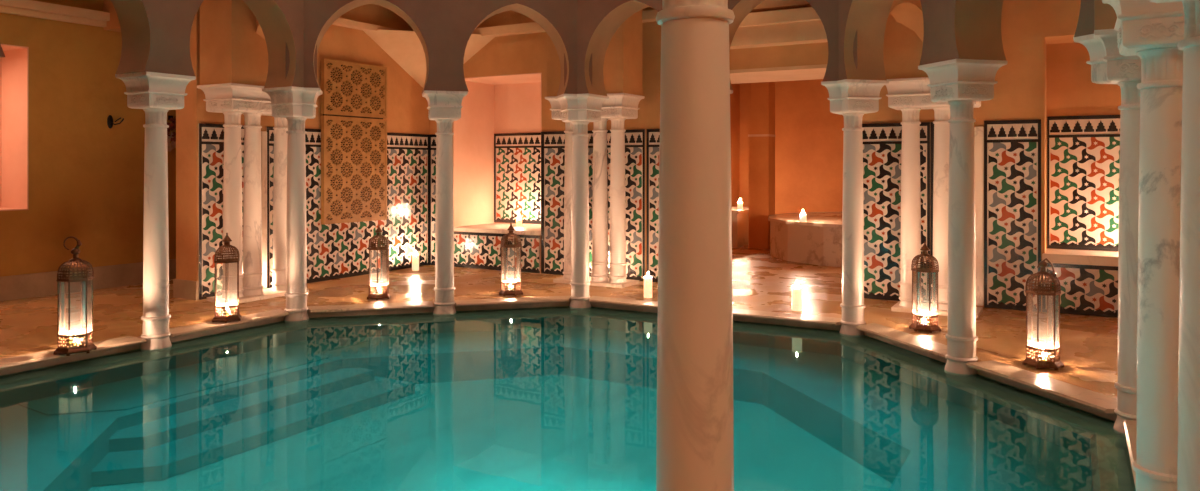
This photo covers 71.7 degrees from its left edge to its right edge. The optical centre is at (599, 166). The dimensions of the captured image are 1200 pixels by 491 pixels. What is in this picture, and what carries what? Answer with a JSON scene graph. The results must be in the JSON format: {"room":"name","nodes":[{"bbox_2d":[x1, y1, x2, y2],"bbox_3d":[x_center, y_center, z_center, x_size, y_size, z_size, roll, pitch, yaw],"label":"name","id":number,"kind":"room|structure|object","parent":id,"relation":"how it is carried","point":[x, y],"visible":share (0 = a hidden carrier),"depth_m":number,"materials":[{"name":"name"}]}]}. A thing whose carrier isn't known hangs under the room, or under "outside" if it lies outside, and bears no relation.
{"room":"spa","nodes":[
{"label":"spa","id":0,"kind":"room"},
{"bbox_2d":[0,0,175,276],"bbox_3d":[-6.914,-0.393,9.950,0.900,3.815,15.500,0,0,30],"label":"wall","id":1,"kind":"structure","parent":0,"point":[86,176],"depth_m":10.07,"materials":[{"name":"paint"}]},
{"bbox_2d":[0,44,28,210],"bbox_3d":[-7.256,-0.440,9.051,0.598,1.880,1.600,0,0,30],"label":"niche","id":2,"kind":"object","parent":1,"relation":"attached to","point":[14,67],"depth_m":9.73,"materials":[{"name":"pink paint"}]},
{"bbox_2d":[0,0,109,26],"bbox_3d":[-6.537,-1.815,9.561,0.140,0.170,15.200,0,0,30],"label":"trim","id":3,"kind":"structure","parent":1,"relation":"attached to","point":[29,8],"depth_m":9.75,"materials":[{"name":"paint"}]},
{"bbox_2d":[0,259,175,300],"bbox_3d":[-6.585,1.377,9.588,0.030,0.275,15.200,0,0,30],"label":"trim","id":4,"kind":"structure","parent":1,"relation":"attached to","point":[13,287],"depth_m":9.93,"materials":[{"name":"grey paint"}]},
{"bbox_2d":[103,0,120,31],"bbox_3d":[-5.438,-2.000,10.142,1.470,0.600,0.400,0,0,30],"label":"trim","id":5,"kind":"structure","parent":1,"relation":"attached to","point":[113,24],"depth_m":10.26,"materials":[{"name":"orange paint"}]},
{"bbox_2d":[107,115,123,127],"bbox_3d":[-6.066,-0.560,10.408,0.181,0.166,0.064,0,0,-8],"label":"wall hook","id":6,"kind":"object","parent":1,"relation":"attached to","point":[110,123],"visible":1,"depth_m":10.39,"materials":[{"name":"black metal"}]},
{"bbox_2d":[167,115,175,151],"bbox_3d":[-5.684,-0.430,11.060,0.130,0.500,0.351,0,0,30],"label":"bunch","id":7,"kind":"object","parent":1,"relation":"hanging from","point":[172,126],"visible":0.52,"depth_m":11.04,"materials":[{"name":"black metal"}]},
{"bbox_2d":[0,0,316,87],"bbox_3d":[-3.945,-1.755,7.385,0.420,1.890,3.239,0,0,30],"label":"wall","id":8,"kind":"structure","parent":0,"point":[155,33],"depth_m":7.36,"materials":[{"name":"brown paint"}]},
{"bbox_2d":[256,19,264,39],"bbox_3d":[-3.553,-1.685,9.218,0.340,1.230,0.884,0,0,-38],"label":"wall","id":9,"kind":"structure","parent":0,"point":[259,31],"depth_m":9.33,"materials":[{"name":"orange paint"}]},
{"bbox_2d":[176,4,428,280],"bbox_3d":[-3.455,-0.393,11.743,0.380,3.815,5.150,0,0,30],"label":"wall","id":10,"kind":"structure","parent":0,"point":[407,111],"depth_m":10.93,"materials":[{"name":"orange paint"}]},
{"bbox_2d":[173,279,198,299],"bbox_3d":[-4.737,1.407,9.504,0.420,0.215,0.030,0,0,30],"label":"trim","id":11,"kind":"structure","parent":10,"relation":"attached to","point":[184,289],"depth_m":9.48,"materials":[{"name":"grey paint"}]},
{"bbox_2d":[198,123,243,299],"bbox_3d":[-4.348,0.512,9.777,0.018,2.005,0.810,0,0,30],"label":"tile panel","id":12,"kind":"object","parent":10,"relation":"attached to","point":[210,136],"visible":0.41,"depth_m":9.55,"materials":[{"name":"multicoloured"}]},
{"bbox_2d":[261,131,266,288],"bbox_3d":[-4.117,0.532,10.169,0.035,1.925,0.090,0,0,30],"label":"strip","id":13,"kind":"object","parent":10,"relation":"attached to","point":[263,133],"visible":0.62,"depth_m":10.16,"materials":[{"name":"white stone"}]},
{"bbox_2d":[266,127,428,287],"bbox_3d":[-3.364,0.512,11.495,0.018,2.005,2.950,0,0,30],"label":"tile panel","id":14,"kind":"object","parent":10,"relation":"attached to","point":[339,250],"visible":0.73,"depth_m":11.68,"materials":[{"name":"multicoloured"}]},
{"bbox_2d":[321,58,386,223],"bbox_3d":[-3.357,-0.330,11.410,0.060,2.180,1.150,0,0,30],"label":"lattice panel","id":15,"kind":"object","parent":10,"relation":"attached to","point":[354,96],"visible":1,"depth_m":11.35,"materials":[{"name":"brown wood"}]},
{"bbox_2d":[364,30,494,87],"bbox_3d":[-2.415,-1.520,11.868,1.300,0.800,1.400,0,0,30],"label":"wall","id":16,"kind":"structure","parent":0,"point":[405,48],"depth_m":12.10,"materials":[{"name":"paint"}]},
{"bbox_2d":[332,18,402,30],"bbox_3d":[-3.540,-1.940,11.071,0.140,0.080,3.900,0,0,30],"label":"trim","id":17,"kind":"structure","parent":16,"relation":"attached to","point":[342,22],"depth_m":11.38,"materials":[{"name":"paint"}]},
{"bbox_2d":[472,0,810,36],"bbox_3d":[1.906,-1.960,10.107,10.550,0.120,0.160,0,0,30],"label":"trim","id":18,"kind":"structure","parent":16,"relation":"attached to","point":[649,15],"depth_m":11.59,"materials":[{"name":"paint"}]},
{"bbox_2d":[286,0,591,95],"bbox_3d":[-1.705,-1.755,9.117,3.239,1.890,0.420,0,0,-15],"label":"wall","id":19,"kind":"structure","parent":0,"point":[444,28],"depth_m":8.93,"materials":[{"name":"brown paint"}]},
{"bbox_2d":[0,245,1117,397],"bbox_3d":[-0.124,1.557,8.424,13.000,0.090,20.200,0,0,30],"label":"floor","id":20,"kind":"structure","parent":0,"point":[761,281],"depth_m":8.85,"materials":[{"name":"stone"}]},
{"bbox_2d":[207,288,308,302],"bbox_3d":[-3.962,1.492,9.671,0.440,0.045,1.050,0,0,30],"label":"trim","id":21,"kind":"structure","parent":20,"relation":"on","point":[268,293],"depth_m":9.40,"materials":[{"name":"stone"}]},
{"bbox_2d":[221,111,243,298],"bbox_3d":[-4.138,0.470,9.363,0.256,2.169,0.256,0,0,30],"label":"marble column","id":22,"kind":"structure","parent":21,"relation":"on","point":[232,178],"depth_m":9.28,"materials":[{"name":"white stone"}]},
{"bbox_2d":[243,113,263,294],"bbox_3d":[-4.009,0.470,9.588,0.256,2.169,0.256,0,0,30],"label":"marble column","id":23,"kind":"structure","parent":21,"relation":"on","point":[252,188],"depth_m":9.51,"materials":[{"name":"white stone"}]},
{"bbox_2d":[197,83,271,115],"bbox_3d":[-3.983,-0.761,9.683,0.590,0.295,1.150,0,0,30],"label":"lintel","id":24,"kind":"object","parent":23,"relation":"on","point":[220,98],"visible":0.63,"depth_m":9.27,"materials":[{"name":"white stone"}]},
{"bbox_2d":[200,0,267,85],"bbox_3d":[-3.983,-1.605,9.683,0.550,1.390,1.110,0,0,30],"label":"wall pier","id":25,"kind":"object","parent":24,"relation":"on","point":[231,50],"visible":0.44,"depth_m":9.21,"materials":[{"name":"orange paint"}]},
{"bbox_2d":[271,117,287,290],"bbox_3d":[-3.805,0.470,9.944,0.256,2.169,0.256,0,0,30],"label":"marble column","id":26,"kind":"structure","parent":21,"relation":"on","point":[280,127],"depth_m":9.86,"materials":[{"name":"white stone"}]},
{"bbox_2d":[367,225,390,299],"bbox_3d":[-2.526,1.085,9.500,0.250,0.842,0.288,0,0,-6],"label":"candle lantern","id":27,"kind":"object","parent":20,"relation":"on","point":[384,249],"visible":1,"depth_m":9.50,"materials":[{"name":"brown metal"}]},
{"bbox_2d":[412,250,418,270],"bbox_3d":[-2.687,1.365,12.100,0.100,0.290,0.100,0,0,30],"label":"pillar candle","id":28,"kind":"object","parent":20,"relation":"on","point":[415,257],"visible":1,"depth_m":12.06,"materials":[{"name":"beige wax"}]},
{"bbox_2d":[499,223,522,295],"bbox_3d":[-1.047,1.085,9.780,0.249,0.842,0.288,0,0,-29],"label":"candle lantern","id":29,"kind":"object","parent":20,"relation":"on","point":[516,290],"visible":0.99,"depth_m":9.77,"materials":[{"name":"brown metal"}]},
{"bbox_2d":[0,300,1135,490],"bbox_3d":[-0.735,1.799,5.547,7.660,0.522,7.660,0,0,30],"label":"swimming pool","id":30,"kind":"object","parent":20,"relation":"in","point":[553,396],"visible":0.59,"depth_m":6.33,"materials":[{"name":"liquid"}]},
{"bbox_2d":[0,336,145,369],"bbox_3d":[-4.407,1.521,6.719,0.262,0.034,1.365,0,0,30],"label":"trim","id":31,"kind":"structure","parent":30,"relation":"on","point":[10,362],"depth_m":6.66,"materials":[{"name":"stone"}]},
{"bbox_2d":[53,236,96,355],"bbox_3d":[-4.260,1.036,6.750,0.260,0.939,0.300,0,0,-11],"label":"candle lantern","id":32,"kind":"object","parent":31,"relation":"on","point":[68,348],"visible":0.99,"depth_m":6.73,"materials":[{"name":"brown metal"}]},
{"bbox_2d":[115,71,195,351],"bbox_3d":[-3.945,0.423,7.385,0.458,2.464,0.458,0,0,30],"label":"marble column","id":33,"kind":"structure","parent":30,"relation":"on","point":[155,93],"depth_m":7.30,"materials":[{"name":"white stone"}]},
{"bbox_2d":[18,347,414,486],"bbox_3d":[-3.106,1.913,6.697,1.660,0.285,2.860,0,0,30],"label":"steps","id":34,"kind":"structure","parent":30,"relation":"in","point":[170,446],"depth_m":6.44,"materials":[{"name":"stone"}]},
{"bbox_2d":[169,309,288,336],"bbox_3d":[-3.604,1.521,8.121,0.262,0.034,1.365,0,0,30],"label":"trim","id":35,"kind":"structure","parent":30,"relation":"on","point":[206,326],"depth_m":7.97,"materials":[{"name":"stone"}]},
{"bbox_2d":[212,233,241,322],"bbox_3d":[-3.654,1.076,8.140,0.255,0.860,0.294,0,0,-20],"label":"candle lantern","id":36,"kind":"object","parent":35,"relation":"on","point":[219,316],"visible":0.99,"depth_m":8.09,"materials":[{"name":"brown metal"}]},
{"bbox_2d":[262,86,322,322],"bbox_3d":[-3.166,0.423,8.692,0.632,2.464,0.554,0,0,-38],"label":"marble column","id":37,"kind":"structure","parent":30,"relation":"on","point":[295,104],"depth_m":8.63,"materials":[{"name":"white stone"}]},
{"bbox_2d":[307,301,432,312],"bbox_3d":[-2.502,1.521,8.972,1.365,0.034,0.262,0,0,-15],"label":"trim","id":38,"kind":"structure","parent":30,"relation":"on","point":[427,304],"depth_m":8.93,"materials":[{"name":"stone"}]},
{"bbox_2d":[422,90,467,315],"bbox_3d":[-1.705,0.423,9.117,0.458,2.464,0.458,0,0,-15],"label":"marble column","id":39,"kind":"structure","parent":30,"relation":"on","point":[444,107],"depth_m":9.03,"materials":[{"name":"white stone"}]},
{"bbox_2d":[454,295,570,306],"bbox_3d":[-0.943,1.521,9.396,1.365,0.034,0.262,0,0,-15],"label":"trim","id":40,"kind":"structure","parent":30,"relation":"on","point":[547,299],"depth_m":9.33,"materials":[{"name":"stone"}]},
{"bbox_2d":[555,93,608,309],"bbox_3d":[-0.230,0.423,9.490,0.632,2.464,0.554,0,0,7],"label":"marble column","id":41,"kind":"structure","parent":30,"relation":"on","point":[577,109],"depth_m":9.43,"materials":[{"name":"white stone"}]},
{"bbox_2d":[589,296,657,308],"bbox_3d":[0.438,1.521,9.219,1.365,0.034,0.262,0,0,30],"label":"trim","id":42,"kind":"structure","parent":30,"relation":"on","point":[595,299],"depth_m":9.26,"materials":[{"name":"stone"}]},
{"bbox_2d":[656,0,734,490],"bbox_3d":[0.229,0.423,2.000,0.426,2.464,0.426,0,0,-15],"label":"marble column","id":43,"kind":"structure","parent":30,"relation":"on","point":[695,452],"depth_m":1.92,"materials":[{"name":"white stone"}]},
{"bbox_2d":[733,308,841,324],"bbox_3d":[1.839,1.521,8.416,1.365,0.034,0.262,0,0,30],"label":"trim","id":44,"kind":"structure","parent":30,"relation":"on","point":[736,312],"depth_m":8.34,"materials":[{"name":"stone"}]},
{"bbox_2d":[821,79,888,336],"bbox_3d":[2.411,0.423,7.978,0.554,2.464,0.632,0,0,-38],"label":"marble column","id":45,"kind":"structure","parent":30,"relation":"on","point":[852,99],"depth_m":7.91,"materials":[{"name":"white stone"}]},
{"bbox_2d":[856,323,946,358],"bbox_3d":[2.691,1.521,7.314,0.262,0.034,1.365,0,0,-15],"label":"trim","id":46,"kind":"structure","parent":30,"relation":"on","point":[919,343],"depth_m":7.27,"materials":[{"name":"stone"}]},
{"bbox_2d":[864,335,977,375],"bbox_3d":[-0.735,1.900,5.547,7.490,0.600,7.490,0,0,30],"label":"trim","id":47,"kind":"object","parent":30,"relation":"in","point":[864,335],"visible":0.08,"depth_m":7.27,"materials":[{"name":"beige stone"}]},
{"bbox_2d":[918,59,1007,376],"bbox_3d":[2.836,0.423,6.517,0.458,2.464,0.458,0,0,-15],"label":"marble column","id":48,"kind":"structure","parent":30,"relation":"on","point":[960,83],"depth_m":6.43,"materials":[{"name":"white stone"}]},
{"bbox_2d":[966,360,1116,413],"bbox_3d":[3.114,1.521,5.755,0.262,0.034,1.365,0,0,-15],"label":"trim","id":49,"kind":"structure","parent":30,"relation":"on","point":[1079,395],"depth_m":5.71,"materials":[{"name":"stone"}]},
{"bbox_2d":[1074,29,1140,436],"bbox_3d":[3.225,0.423,5.034,0.554,2.464,0.632,0,0,7],"label":"marble column","id":50,"kind":"structure","parent":30,"relation":"on","point":[1108,66],"depth_m":4.98,"materials":[{"name":"white stone"}]},
{"bbox_2d":[1123,420,1136,488],"bbox_3d":[2.937,1.521,4.374,0.262,0.034,1.365,0,0,30],"label":"trim","id":51,"kind":"structure","parent":30,"relation":"on","point":[1130,426],"depth_m":4.60,"materials":[{"name":"stone"}]},
{"bbox_2d":[1102,0,1183,490],"bbox_3d":[2.484,0.423,3.660,0.458,2.464,0.458,0,0,30],"label":"marble column","id":52,"kind":"structure","parent":30,"relation":"on","point":[1150,31],"depth_m":3.59,"materials":[{"name":"white stone"}]},
{"bbox_2d":[1149,0,1199,490],"bbox_3d":[1.773,0.423,2.423,0.632,2.464,0.554,0,0,-38],"label":"marble column","id":53,"kind":"structure","parent":30,"relation":"on","point":[1188,468],"depth_m":2.39,"materials":[{"name":"white stone"}]},
{"bbox_2d":[553,276,638,287],"bbox_3d":[-0.051,1.492,10.784,1.020,0.045,0.470,0,0,30],"label":"column base","id":54,"kind":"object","parent":20,"relation":"on","point":[558,280],"depth_m":10.53,"materials":[{"name":"stone"}]},
{"bbox_2d":[563,122,572,278],"bbox_3d":[-0.372,0.470,10.928,0.256,2.169,0.256,0,0,30],"label":"marble column","id":55,"kind":"structure","parent":54,"relation":"on","point":[568,131],"depth_m":10.84,"materials":[{"name":"white stone"}]},
{"bbox_2d":[591,118,608,281],"bbox_3d":[0.001,0.470,10.714,0.256,2.169,0.256,0,0,30],"label":"marble column","id":56,"kind":"structure","parent":54,"relation":"on","point":[599,262],"depth_m":10.63,"materials":[{"name":"white stone"}]},
{"bbox_2d":[545,93,644,119],"bbox_3d":[-0.073,-0.761,10.797,1.170,0.295,0.570,0,0,30],"label":"capital","id":57,"kind":"object","parent":56,"relation":"on","point":[618,105],"visible":0.62,"depth_m":10.47,"materials":[{"name":"white stone"}]},
{"bbox_2d":[547,10,641,96],"bbox_3d":[-0.073,-1.605,10.797,1.130,1.390,0.530,0,0,30],"label":"wall pier","id":58,"kind":"object","parent":57,"relation":"on","point":[622,67],"visible":0.44,"depth_m":10.46,"materials":[{"name":"orange paint"}]},
{"bbox_2d":[609,118,626,282],"bbox_3d":[0.227,0.470,10.585,0.256,2.169,0.256,0,0,30],"label":"marble column","id":59,"kind":"structure","parent":54,"relation":"on","point":[617,263],"depth_m":10.50,"materials":[{"name":"white stone"}]},
{"bbox_2d":[644,273,651,297],"bbox_3d":[0.554,1.365,9.600,0.100,0.290,0.100,0,0,30],"label":"pillar candle","id":60,"kind":"object","parent":20,"relation":"on","point":[647,279],"visible":1,"depth_m":9.56,"materials":[{"name":"beige wax"}]},
{"bbox_2d":[731,206,748,247],"bbox_3d":[2.572,1.165,16.271,0.840,0.690,1.480,0,0,30],"label":"pedestal","id":61,"kind":"object","parent":20,"relation":"on","point":[740,217],"depth_m":15.63,"materials":[{"name":"stone"}]},
{"bbox_2d":[737,199,742,208],"bbox_3d":[2.696,0.715,16.000,0.100,0.211,0.100,0,0,30],"label":"pillar candle","id":62,"kind":"object","parent":61,"relation":"on","point":[739,204],"visible":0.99,"depth_m":15.97,"materials":[{"name":"beige wax"}]},
{"bbox_2d":[731,206,748,213],"bbox_3d":[2.572,0.850,16.271,0.840,0.059,1.480,0,0,30],"label":"countertop","id":63,"kind":"structure","parent":61,"relation":"on","point":[734,209],"depth_m":15.76,"materials":[{"name":"stone"}]},
{"bbox_2d":[792,282,801,310],"bbox_3d":[2.067,1.355,8.720,0.104,0.310,0.104,0,0,30],"label":"pillar candle","id":64,"kind":"object","parent":20,"relation":"on","point":[796,289],"visible":1,"depth_m":8.68,"materials":[{"name":"beige wax"}]},
{"bbox_2d":[768,212,841,266],"bbox_3d":[4.798,1.185,13.960,3.910,0.650,3.910,0,0,30],"label":"bench","id":65,"kind":"object","parent":20,"relation":"on","point":[817,240],"visible":0.36,"depth_m":13.02,"materials":[{"name":"beige stone"}]},
{"bbox_2d":[800,211,805,221],"bbox_3d":[3.151,0.766,12.900,0.100,0.187,0.100,0,0,30],"label":"pillar candle","id":66,"kind":"object","parent":65,"relation":"on","point":[802,216],"visible":1,"depth_m":12.86,"materials":[{"name":"beige wax"}]},
{"bbox_2d":[909,242,940,332],"bbox_3d":[2.996,1.098,7.660,0.242,0.816,0.279,0,0,0],"label":"candle lantern","id":67,"kind":"object","parent":20,"relation":"on","point":[916,324],"visible":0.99,"depth_m":7.63,"materials":[{"name":"brown metal"}]},
{"bbox_2d":[891,301,982,317],"bbox_3d":[3.521,1.492,8.681,0.830,0.045,0.470,0,0,30],"label":"trim","id":68,"kind":"structure","parent":20,"relation":"on","point":[925,306],"depth_m":8.60,"materials":[{"name":"stone"}]},
{"bbox_2d":[899,108,922,306],"bbox_3d":[3.282,0.470,8.777,0.256,2.169,0.256,0,0,30],"label":"marble column","id":69,"kind":"structure","parent":68,"relation":"on","point":[910,156],"depth_m":8.70,"materials":[{"name":"white stone"}]},
{"bbox_2d":[931,107,949,309],"bbox_3d":[3.560,0.470,8.618,0.256,2.169,0.256,0,0,30],"label":"marble column","id":70,"kind":"structure","parent":68,"relation":"on","point":[941,114],"depth_m":8.54,"materials":[{"name":"white stone"}]},
{"bbox_2d":[886,77,980,109],"bbox_3d":[3.499,-0.761,8.694,0.980,0.295,0.570,0,0,30],"label":"lintel","id":71,"kind":"object","parent":70,"relation":"on","point":[904,92],"visible":0.57,"depth_m":8.59,"materials":[{"name":"white stone"}]},
{"bbox_2d":[883,14,927,78],"bbox_3d":[3.499,-1.605,8.694,0.940,1.390,0.530,0,0,30],"label":"wall pier","id":72,"kind":"object","parent":71,"relation":"on","point":[902,47],"depth_m":8.61,"materials":[{"name":"orange paint"}]},
{"bbox_2d":[1022,258,1063,369],"bbox_3d":[3.348,1.100,6.280,0.244,0.813,0.282,0,0,-14],"label":"candle lantern","id":73,"kind":"object","parent":20,"relation":"on","point":[1053,296],"visible":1,"depth_m":6.26,"materials":[{"name":"brown metal"}]},
{"bbox_2d":[564,0,857,95],"bbox_3d":[1.104,-1.755,8.757,3.239,1.890,0.420,0,0,30],"label":"wall","id":74,"kind":"structure","parent":0,"point":[598,21],"depth_m":9.19,"materials":[{"name":"brown paint"}]},
{"bbox_2d":[730,84,739,206],"bbox_3d":[1.433,-0.393,15.368,0.200,3.815,6.000,0,0,30],"label":"wall","id":75,"kind":"structure","parent":0,"point":[735,96],"depth_m":17.71,"materials":[{"name":"paint"}]},
{"bbox_2d":[429,0,1080,311],"bbox_3d":[2.256,-0.393,10.719,10.550,3.815,1.250,0,0,30],"label":"wall","id":76,"kind":"structure","parent":0,"point":[1018,92],"depth_m":9.90,"materials":[{"name":"orange paint"}]},
{"bbox_2d":[429,134,436,264],"bbox_3d":[-2.434,0.512,12.671,0.430,2.005,0.018,0,0,30],"label":"tile panel","id":77,"kind":"object","parent":76,"relation":"attached to","point":[432,138],"visible":0.3,"depth_m":12.74,"materials":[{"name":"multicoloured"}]},
{"bbox_2d":[454,231,539,272],"bbox_3d":[-1.544,1.248,12.162,1.600,0.535,0.018,0,0,30],"label":"tile panel","id":78,"kind":"object","parent":76,"relation":"attached to","point":[471,249],"visible":0.77,"depth_m":12.19,"materials":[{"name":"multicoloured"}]},
{"bbox_2d":[454,223,540,234],"bbox_3d":[-1.278,0.945,12.596,1.630,0.060,1.045,0,0,30],"label":"sill","id":79,"kind":"structure","parent":76,"relation":"attached to","point":[525,229],"depth_m":12.34,"materials":[{"name":"white stone"}]},
{"bbox_2d":[516,215,521,225],"bbox_3d":[-1.243,0.820,12.750,0.090,0.188,0.090,0,0,30],"label":"pillar candle","id":80,"kind":"object","parent":79,"relation":"on","point":[518,219],"visible":1,"depth_m":12.71,"materials":[{"name":"beige wax"}]},
{"bbox_2d":[453,73,541,226],"bbox_3d":[-1.269,-0.195,12.612,1.610,2.270,1.028,0,0,30],"label":"niche","id":81,"kind":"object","parent":76,"relation":"attached to","point":[499,104],"depth_m":13.06,"materials":[{"name":"pink paint"}]},
{"bbox_2d":[494,133,540,223],"bbox_3d":[-1.025,0.185,13.037,1.570,1.430,0.018,0,0,30],"label":"tile panel","id":82,"kind":"object","parent":76,"relation":"attached to","point":[517,156],"visible":0.58,"depth_m":13.19,"materials":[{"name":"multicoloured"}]},
{"bbox_2d":[541,129,644,280],"bbox_3d":[-0.119,0.512,11.345,1.635,2.005,0.018,0,0,30],"label":"tile panel","id":83,"kind":"object","parent":76,"relation":"attached to","point":[552,143],"visible":0.44,"depth_m":11.36,"materials":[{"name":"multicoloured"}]},
{"bbox_2d":[647,129,659,281],"bbox_3d":[0.738,0.512,10.855,0.280,2.005,0.018,0,0,30],"label":"tile panel","id":84,"kind":"object","parent":76,"relation":"attached to","point":[653,135],"visible":0.62,"depth_m":10.88,"materials":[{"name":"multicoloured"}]},
{"bbox_2d":[730,64,826,83],"bbox_3d":[2.212,-1.181,10.742,2.350,0.042,1.254,0,0,30],"label":"trim","id":85,"kind":"structure","parent":76,"relation":"attached to","point":[807,72],"depth_m":10.48,"materials":[{"name":"paint"}]},
{"bbox_2d":[730,7,827,48],"bbox_3d":[2.168,-1.640,9.841,2.470,0.360,0.359,0,0,30],"label":"trim","id":86,"kind":"structure","parent":76,"relation":"attached to","point":[800,25],"depth_m":9.76,"materials":[{"name":"paint"}]},
{"bbox_2d":[862,122,929,302],"bbox_3d":[3.304,0.512,9.385,0.795,2.005,0.018,0,0,30],"label":"tile panel","id":87,"kind":"object","parent":76,"relation":"attached to","point":[882,142],"visible":0.6,"depth_m":9.42,"materials":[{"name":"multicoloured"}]},
{"bbox_2d":[930,122,933,302],"bbox_3d":[3.845,0.512,9.075,0.440,2.005,0.018,0,0,30],"label":"strip","id":88,"kind":"object","parent":76,"relation":"attached to","point":[931,123],"visible":0.02,"depth_m":9.17,"materials":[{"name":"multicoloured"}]},
{"bbox_2d":[974,126,983,305],"bbox_3d":[4.076,0.532,8.936,0.090,1.925,0.035,0,0,30],"label":"strip","id":89,"kind":"object","parent":76,"relation":"attached to","point":[978,131],"visible":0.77,"depth_m":8.92,"materials":[{"name":"white stone"}]},
{"bbox_2d":[984,119,1040,311],"bbox_3d":[4.357,0.512,8.782,0.540,2.005,0.018,0,0,30],"label":"tile panel","id":90,"kind":"object","parent":76,"relation":"attached to","point":[1012,148],"visible":0.96,"depth_m":8.78,"materials":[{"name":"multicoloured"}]},
{"bbox_2d":[1042,263,1117,317],"bbox_3d":[5.307,1.258,8.238,1.630,0.515,0.018,0,0,30],"label":"tile panel","id":91,"kind":"object","parent":76,"relation":"attached to","point":[1090,290],"visible":0.44,"depth_m":8.44,"materials":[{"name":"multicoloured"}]},
{"bbox_2d":[1042,249,1117,266],"bbox_3d":[5.454,0.953,8.505,1.620,0.095,0.635,0,0,30],"label":"sill","id":92,"kind":"structure","parent":76,"relation":"attached to","point":[1060,256],"depth_m":8.53,"materials":[{"name":"beige stone"}]},
{"bbox_2d":[1043,34,1120,252],"bbox_3d":[5.463,-0.190,8.521,1.600,2.340,0.618,0,0,30],"label":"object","id":93,"kind":"structure","parent":76,"relation":"attached to","point":[1068,87],"depth_m":9.00,"materials":[{"name":"orange paint"}]},
{"bbox_2d":[1047,115,1119,250],"bbox_3d":[5.605,0.175,8.768,1.560,1.450,0.018,0,0,30],"label":"tile panel","id":94,"kind":"object","parent":76,"relation":"attached to","point":[1083,152],"visible":0.53,"depth_m":8.98,"materials":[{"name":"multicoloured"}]},
{"bbox_2d":[748,82,775,248],"bbox_3d":[3.003,-0.394,15.414,0.400,3.808,0.400,0,0,30],"label":"pier","id":95,"kind":"object","parent":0,"point":[762,136],"visible":0.86,"depth_m":15.25,"materials":[{"name":"paint"}]},
{"bbox_2d":[740,79,843,213],"bbox_3d":[5.819,-0.393,16.486,6.700,3.815,0.300,0,0,30],"label":"wall","id":96,"kind":"structure","parent":0,"point":[809,137],"depth_m":17.24,"materials":[{"name":"paint"}]},
{"bbox_2d":[888,0,923,41],"bbox_3d":[2.951,-1.685,8.339,0.841,1.230,0.340,0,0,-33],"label":"wall","id":97,"kind":"structure","parent":0,"point":[909,13],"depth_m":8.44,"materials":[{"name":"orange paint"}]},
{"bbox_2d":[838,0,1093,80],"bbox_3d":[2.836,-1.755,6.517,0.420,1.890,3.239,0,0,-15],"label":"arch","id":98,"kind":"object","parent":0,"point":[953,29],"depth_m":6.51,"materials":[{"name":"brown paint"}]},
{"bbox_2d":[1094,0,1116,29],"bbox_3d":[2.476,-1.755,3.708,0.420,1.890,3.239,0,0,30],"label":"wall","id":99,"kind":"structure","parent":0,"point":[1105,17],"depth_m":4.93,"materials":[{"name":"brown paint"}]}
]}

